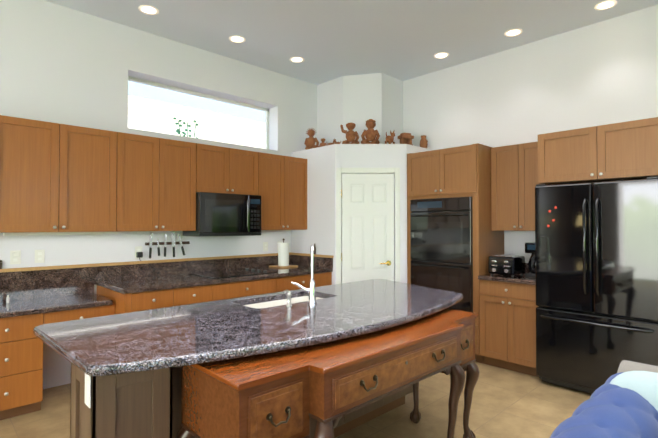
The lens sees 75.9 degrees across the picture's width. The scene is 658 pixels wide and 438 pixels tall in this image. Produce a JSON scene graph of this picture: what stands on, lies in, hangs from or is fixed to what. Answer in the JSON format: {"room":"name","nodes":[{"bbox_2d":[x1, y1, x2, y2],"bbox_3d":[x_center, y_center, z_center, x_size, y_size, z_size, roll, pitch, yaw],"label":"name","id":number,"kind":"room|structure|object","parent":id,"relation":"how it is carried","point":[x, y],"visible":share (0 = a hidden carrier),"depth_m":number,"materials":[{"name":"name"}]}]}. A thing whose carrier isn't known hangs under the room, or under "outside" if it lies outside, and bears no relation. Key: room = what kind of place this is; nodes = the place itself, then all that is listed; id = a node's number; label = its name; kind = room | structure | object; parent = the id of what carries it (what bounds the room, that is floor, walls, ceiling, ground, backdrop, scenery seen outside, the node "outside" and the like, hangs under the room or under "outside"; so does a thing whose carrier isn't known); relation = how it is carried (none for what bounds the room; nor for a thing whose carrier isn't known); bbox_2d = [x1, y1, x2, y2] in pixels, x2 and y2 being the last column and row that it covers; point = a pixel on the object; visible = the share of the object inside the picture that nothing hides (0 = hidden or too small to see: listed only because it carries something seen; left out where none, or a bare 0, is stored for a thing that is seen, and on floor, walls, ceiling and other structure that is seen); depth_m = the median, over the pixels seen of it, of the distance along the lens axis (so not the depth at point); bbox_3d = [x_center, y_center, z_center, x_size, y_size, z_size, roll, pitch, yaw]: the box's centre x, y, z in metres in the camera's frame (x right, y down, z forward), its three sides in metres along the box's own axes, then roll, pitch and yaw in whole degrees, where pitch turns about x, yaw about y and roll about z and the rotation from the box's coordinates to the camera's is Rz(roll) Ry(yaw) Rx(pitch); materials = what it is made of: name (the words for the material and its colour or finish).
{"room":"kitchen","nodes":[
{"label":"kitchen","id":0,"kind":"room"},
{"bbox_2d":[0,0,341,388],"bbox_3d":[-3.326,-0.228,3.061,10.000,3.400,0.250,1,-1,-44],"label":"wall","id":1,"kind":"structure","parent":0,"point":[59,64],"depth_m":4.05,"materials":[{"name":"white paint"}]},
{"bbox_2d":[10,250,20,263],"bbox_3d":[-2.621,0.322,3.531,0.072,0.115,0.033,1,-1,-44],"label":"electrical outlet plate","id":2,"kind":"object","parent":1,"relation":"attached to","point":[15,256],"depth_m":3.53,"materials":[{"name":"white plastic"}]},
{"bbox_2d":[35,250,44,262],"bbox_3d":[-2.506,0.324,3.658,0.072,0.115,0.008,1,-1,-44],"label":"electrical outlet plate","id":3,"kind":"object","parent":1,"relation":"attached to","point":[39,254],"depth_m":3.66,"materials":[{"name":"white plastic"}]},
{"bbox_2d":[0,115,117,235],"bbox_3d":[-2.305,-0.326,3.617,0.960,0.928,0.359,1,-1,-44],"label":"upper cabinet","id":4,"kind":"object","parent":1,"relation":"attached to","point":[57,179],"visible":1,"depth_m":3.47,"materials":[{"name":"brown wood"}]},
{"bbox_2d":[135,246,142,260],"bbox_3d":[-1.893,0.348,4.217,0.072,0.147,0.048,1,-1,-44],"label":"electrical outlet plate","id":5,"kind":"object","parent":1,"relation":"attached to","point":[138,249],"depth_m":4.21,"materials":[{"name":"white plastic"}]},
{"bbox_2d":[116,132,195,231],"bbox_3d":[-1.735,-0.332,4.163,0.759,0.900,0.359,1,-1,-44],"label":"upper cabinet","id":6,"kind":"object","parent":1,"relation":"attached to","point":[155,183],"visible":0.96,"depth_m":4.03,"materials":[{"name":"brown wood"}]},
{"bbox_2d":[145,232,189,257],"bbox_3d":[-1.686,0.267,4.428,0.470,0.271,0.032,1,-1,-44],"label":"rack","id":7,"kind":"object","parent":1,"relation":"attached to","point":[150,243],"visible":0.96,"depth_m":4.40,"materials":[{"name":"black metal"}]},
{"bbox_2d":[196,143,257,194],"bbox_3d":[-1.186,-0.522,4.692,0.759,0.504,0.359,1,-1,-44],"label":"upper cabinet","id":8,"kind":"object","parent":1,"relation":"attached to","point":[219,169],"visible":0.83,"depth_m":4.56,"materials":[{"name":"brown wood"}]},
{"bbox_2d":[182,192,260,236],"bbox_3d":[-1.158,-0.042,4.655,0.750,0.452,0.442,1,-1,-44],"label":"microwave","id":9,"kind":"object","parent":8,"relation":"attached to","point":[221,214],"visible":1,"depth_m":4.48,"materials":[{"name":"black metal"}]},
{"bbox_2d":[263,242,267,250],"bbox_3d":[-0.795,0.348,5.298,0.072,0.115,0.008,1,-1,-44],"label":"electrical outlet plate","id":10,"kind":"object","parent":1,"relation":"attached to","point":[265,244],"depth_m":5.29,"materials":[{"name":"white plastic"}]},
{"bbox_2d":[258,152,306,229],"bbox_3d":[-0.640,-0.316,5.214,0.754,0.900,0.359,1,-1,-44],"label":"upper cabinet","id":11,"kind":"object","parent":1,"relation":"attached to","point":[282,186],"visible":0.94,"depth_m":5.08,"materials":[{"name":"brown wood"}]},
{"bbox_2d":[0,362,591,437],"bbox_3d":[-0.125,1.482,-0.303,10.500,0.120,9.500,1,-1,-44],"label":"floor","id":12,"kind":"structure","parent":0,"point":[506,403],"depth_m":3.22,"materials":[{"name":"tile"}]},
{"bbox_2d":[0,313,47,419],"bbox_3d":[-2.525,1.096,3.255,0.450,0.759,0.548,1,-1,-44],"label":"base cabinet","id":13,"kind":"object","parent":12,"relation":"on","point":[21,368],"depth_m":3.12,"materials":[{"name":"brown wood"}]},
{"bbox_2d":[48,296,115,323],"bbox_3d":[-2.179,0.801,3.591,0.509,0.159,0.548,1,-1,-44],"label":"base cabinet","id":14,"kind":"object","parent":12,"relation":"on","point":[76,314],"depth_m":3.39,"materials":[{"name":"brown wood"}]},
{"bbox_2d":[97,285,183,313],"bbox_3d":[-1.749,1.047,3.840,0.460,0.874,0.778,1,-1,-44],"label":"base cabinet","id":15,"kind":"object","parent":12,"relation":"on","point":[149,300],"depth_m":3.56,"materials":[{"name":"brown wood"}]},
{"bbox_2d":[184,284,219,304],"bbox_3d":[-1.493,1.050,4.086,0.491,0.874,0.778,1,-1,-44],"label":"base cabinet","id":16,"kind":"object","parent":12,"relation":"on","point":[206,293],"depth_m":3.86,"materials":[{"name":"brown wood"}]},
{"bbox_2d":[70,327,412,437],"bbox_3d":[-0.308,1.030,2.701,2.395,0.875,0.780,1,-1,-44],"label":"kitchen island","id":17,"kind":"object","parent":12,"relation":"on","point":[159,415],"depth_m":1.77,"materials":[{"name":"wood"}]},
{"bbox_2d":[33,279,462,406],"bbox_3d":[-0.106,0.571,2.677,2.766,0.040,1.204,1,-1,-44],"label":"island countertop","id":18,"kind":"structure","parent":17,"relation":"on","point":[119,358],"depth_m":2.07,"materials":[{"name":"stone"}]},
{"bbox_2d":[284,290,291,305],"bbox_3d":[-0.265,0.500,2.690,0.040,0.101,0.071,1,-1,-44],"label":"soap dispenser","id":19,"kind":"object","parent":18,"relation":"on","point":[289,294],"visible":0.98,"depth_m":2.67,"materials":[{"name":"silver metal"}]},
{"bbox_2d":[291,245,316,303],"bbox_3d":[-0.142,0.363,2.788,0.184,0.378,0.121,1,-1,-44],"label":"faucet","id":20,"kind":"object","parent":18,"relation":"on","point":[312,293],"visible":1,"depth_m":2.76,"materials":[{"name":"silver metal"}]},
{"bbox_2d":[220,277,283,299],"bbox_3d":[-1.092,1.056,4.470,0.860,0.874,0.778,1,-1,-44],"label":"drawer","id":21,"kind":"object","parent":12,"relation":"on","point":[232,290],"depth_m":4.24,"materials":[{"name":"brown wood"}]},
{"bbox_2d":[0,252,333,317],"bbox_3d":[-1.754,0.569,3.821,4.238,0.308,0.808,1,-1,-44],"label":"countertop","id":22,"kind":"structure","parent":21,"relation":"on","point":[36,290],"depth_m":3.86,"materials":[{"name":"stone"}]},
{"bbox_2d":[189,268,277,278],"bbox_3d":[-1.008,0.566,4.490,0.760,0.024,0.520,1,-1,-44],"label":"cooktop","id":23,"kind":"object","parent":22,"relation":"in","point":[231,273],"visible":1,"depth_m":4.41,"materials":[{"name":"black glass"}]},
{"bbox_2d":[269,238,297,267],"bbox_3d":[-0.558,0.413,5.186,0.270,0.349,0.240,1,-1,-44],"label":"paper towel","id":24,"kind":"object","parent":22,"relation":"on","point":[283,254],"visible":0.98,"depth_m":5.13,"materials":[{"name":"white paper"}]},
{"bbox_2d":[284,272,327,290],"bbox_3d":[-0.587,1.063,4.954,0.780,0.874,0.778,1,-1,-44],"label":"drawer","id":25,"kind":"object","parent":12,"relation":"on","point":[321,279],"depth_m":4.72,"materials":[{"name":"brown wood"}]},
{"bbox_2d":[176,308,479,437],"bbox_3d":[0.183,1.035,2.287,1.840,0.849,0.627,1,-1,-44],"label":"sideboard","id":26,"kind":"object","parent":12,"relation":"on","point":[289,393],"visible":0.96,"depth_m":1.80,"materials":[{"name":"brown wood"}]},
{"bbox_2d":[407,143,503,362],"bbox_3d":[1.414,0.363,4.826,0.699,2.270,0.886,1,-1,-44],"label":"tall cabinet","id":27,"kind":"object","parent":12,"relation":"on","point":[454,241],"visible":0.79,"depth_m":4.53,"materials":[{"name":"brown wood"}]},
{"bbox_2d":[479,280,538,376],"bbox_3d":[1.943,1.054,4.307,0.639,0.874,0.573,1,-1,-44],"label":"base cabinet","id":28,"kind":"object","parent":12,"relation":"on","point":[508,325],"visible":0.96,"depth_m":4.11,"materials":[{"name":"brown wood"}]},
{"bbox_2d":[478,263,535,284],"bbox_3d":[1.944,0.543,4.315,0.638,0.145,0.576,1,-1,-44],"label":"countertop","id":29,"kind":"structure","parent":28,"relation":"on","point":[520,279],"depth_m":4.14,"materials":[{"name":"stone"}]},
{"bbox_2d":[488,255,524,276],"bbox_3d":[1.831,0.477,4.362,0.300,0.197,0.275,1,-1,-44],"label":"toaster","id":30,"kind":"object","parent":29,"relation":"on","point":[512,265],"visible":1,"depth_m":4.27,"materials":[{"name":"black metal"}]},
{"bbox_2d":[525,242,534,277],"bbox_3d":[2.081,0.403,4.201,0.324,0.340,0.175,1,-1,-44],"label":"coffee maker","id":31,"kind":"object","parent":29,"relation":"on","point":[529,247],"visible":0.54,"depth_m":4.15,"materials":[{"name":"black plastic"}]},
{"bbox_2d":[535,176,657,393],"bbox_3d":[2.405,0.584,3.702,0.774,1.795,0.910,1,-1,-44],"label":"fridge","id":32,"kind":"object","parent":12,"relation":"on","point":[596,261],"visible":0.96,"depth_m":3.46,"materials":[{"name":"black metal"}]},
{"bbox_2d":[538,117,657,184],"bbox_3d":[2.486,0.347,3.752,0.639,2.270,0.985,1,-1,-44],"label":"upper cabinet","id":33,"kind":"object","parent":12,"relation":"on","point":[624,151],"visible":1,"depth_m":3.56,"materials":[{"name":"brown wood"}]},
{"bbox_2d":[550,360,657,437],"bbox_3d":[0.717,0.971,0.560,2.679,0.949,1.150,1,-1,-44],"label":"sofa","id":34,"kind":"object","parent":12,"relation":"on","point":[622,402],"visible":1,"depth_m":1.34,"materials":[{"name":"blue fabric"}]},
{"bbox_2d":[617,360,657,372],"bbox_3d":[1.376,0.726,1.619,0.268,0.268,0.420,1,-1,-44],"label":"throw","id":35,"kind":"object","parent":34,"relation":"on","point":[625,366],"depth_m":1.71,"materials":[{"name":"beige fabric"}]},
{"bbox_2d":[45,0,657,84],"bbox_3d":[-0.125,-2.037,-0.251,10.500,0.120,9.500,1,-1,-44],"label":"ceiling","id":36,"kind":"structure","parent":0,"point":[329,40],"depth_m":4.19,"materials":[{"name":"white paint"}]},
{"bbox_2d":[139,5,158,14],"bbox_3d":[-1.651,-1.929,3.868,0.168,0.034,0.168,0,-1,19],"label":"recessed light","id":37,"kind":"object","parent":36,"relation":"in","point":[152,10],"depth_m":3.86,"materials":[{"name":"white"}]},
{"bbox_2d":[229,36,244,42],"bbox_3d":[-0.973,-1.920,4.476,0.168,0.034,0.168,0,-1,1],"label":"recessed light","id":38,"kind":"object","parent":36,"relation":"in","point":[237,39],"depth_m":4.48,"materials":[{"name":"white"}]},
{"bbox_2d":[290,57,303,62],"bbox_3d":[-0.382,-1.911,5.030,0.168,0.034,0.168,0,-1,19],"label":"recessed light","id":39,"kind":"object","parent":36,"relation":"in","point":[294,59],"depth_m":5.02,"materials":[{"name":"white"}]},
{"bbox_2d":[434,52,448,58],"bbox_3d":[1.306,-1.913,4.902,0.168,0.034,0.168,0,-1,19],"label":"recessed light","id":40,"kind":"object","parent":36,"relation":"in","point":[443,54],"depth_m":4.90,"materials":[{"name":"white"}]},
{"bbox_2d":[504,29,521,36],"bbox_3d":[1.888,-1.922,4.324,0.168,0.034,0.168,0,-1,19],"label":"recessed light","id":41,"kind":"object","parent":36,"relation":"in","point":[513,32],"depth_m":4.32,"materials":[{"name":"white"}]},
{"bbox_2d":[594,0,616,9],"bbox_3d":[2.478,-1.930,3.781,0.168,0.034,0.168,0,-1,19],"label":"recessed light","id":42,"kind":"object","parent":36,"relation":"in","point":[607,4],"depth_m":3.77,"materials":[{"name":"white"}]},
{"bbox_2d":[317,73,402,145],"bbox_3d":[0.424,-1.382,5.856,0.738,1.009,0.928,1,-1,-44],"label":"wall","id":43,"kind":"structure","parent":0,"point":[358,101],"depth_m":5.57,"materials":[{"name":"white paint"}]},
{"bbox_2d":[291,144,431,284],"bbox_3d":[0.424,0.313,5.491,1.208,2.390,1.418,1,-1,-44],"label":"wall","id":44,"kind":"structure","parent":0,"point":[324,163],"depth_m":5.03,"materials":[{"name":"white paint"}]},
{"bbox_2d":[304,128,319,149],"bbox_3d":[-0.231,-1.033,5.481,0.163,0.300,0.193,1,-1,-44],"label":"figurine","id":45,"kind":"object","parent":44,"relation":"on","point":[310,141],"visible":0.92,"depth_m":5.43,"materials":[{"name":"ceramic"}]},
{"bbox_2d":[319,138,326,146],"bbox_3d":[-0.076,-0.958,5.421,0.090,0.148,0.107,1,-1,-44],"label":"figurine","id":46,"kind":"object","parent":44,"relation":"on","point":[322,143],"visible":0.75,"depth_m":5.39,"materials":[{"name":"ceramic"}]},
{"bbox_2d":[340,123,358,143],"bbox_3d":[0.258,-1.028,5.154,0.205,0.280,0.186,1,-1,-44],"label":"figurine","id":47,"kind":"object","parent":44,"relation":"on","point":[351,135],"visible":0.94,"depth_m":5.11,"materials":[{"name":"ceramic"}]},
{"bbox_2d":[336,168,399,283],"bbox_3d":[0.461,0.447,4.977,0.548,2.107,0.530,1,-1,-44],"label":"door","id":48,"kind":"structure","parent":44,"relation":"attached to","point":[366,195],"depth_m":5.00,"materials":[{"name":"white wood"}]},
{"bbox_2d":[361,119,379,143],"bbox_3d":[0.505,-1.048,5.145,0.203,0.321,0.203,1,-1,-44],"label":"figurine","id":49,"kind":"object","parent":44,"relation":"on","point":[370,134],"visible":0.98,"depth_m":5.08,"materials":[{"name":"ceramic"}]},
{"bbox_2d":[385,130,394,143],"bbox_3d":[0.742,-0.988,5.108,0.213,0.199,0.100,1,-1,-44],"label":"dog figurine","id":50,"kind":"object","parent":44,"relation":"on","point":[389,139],"visible":0.9,"depth_m":5.07,"materials":[{"name":"ceramic"}]},
{"bbox_2d":[398,133,413,144],"bbox_3d":[0.969,-0.983,5.327,0.180,0.195,0.110,0,-1,-24],"label":"figurine","id":51,"kind":"object","parent":44,"relation":"on","point":[405,138],"visible":0.69,"depth_m":5.30,"materials":[{"name":"ceramic"}]},
{"bbox_2d":[420,135,427,147],"bbox_3d":[1.211,-0.974,5.406,0.100,0.180,0.098,1,-1,-44],"label":"figurine","id":52,"kind":"object","parent":44,"relation":"on","point":[423,142],"visible":0.9,"depth_m":5.37,"materials":[{"name":"ceramic"}]},
{"bbox_2d":[403,5,657,262],"bbox_3d":[3.488,-0.224,3.360,0.250,3.400,9.250,1,-1,-44],"label":"wall","id":53,"kind":"structure","parent":0,"point":[605,72],"depth_m":4.49,"materials":[{"name":"white paint"}]},
{"bbox_2d":[491,142,538,230],"bbox_3d":[2.044,-0.323,4.424,0.359,0.890,0.576,1,-1,-44],"label":"upper cabinet","id":54,"kind":"object","parent":53,"relation":"attached to","point":[514,175],"visible":0.79,"depth_m":4.35,"materials":[{"name":"brown wood"}]},
{"bbox_2d":[610,371,657,410],"bbox_3d":[1.147,0.757,1.358,0.245,0.443,0.472,1,-1,-44],"label":"pillow","id":55,"kind":"object","parent":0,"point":[638,390],"depth_m":1.44,"materials":[{"name":"white fabric"}]},
{"label":"outside","id":56,"kind":"structure","parent":0,"visible":0},
{"bbox_2d":[173,117,198,138],"bbox_3d":[-1.876,-1.008,5.537,0.317,0.635,0.119,1,-1,-44],"label":"plant","id":57,"kind":"object","parent":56,"point":[178,131],"visible":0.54,"depth_m":5.53,"materials":[{"name":"green plant"}]},
{"bbox_2d":[128,76,268,148],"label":"window","id":58,"kind":"structure","parent":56,"point":[154,109],"depth_m":6.50,"materials":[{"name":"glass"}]}
]}

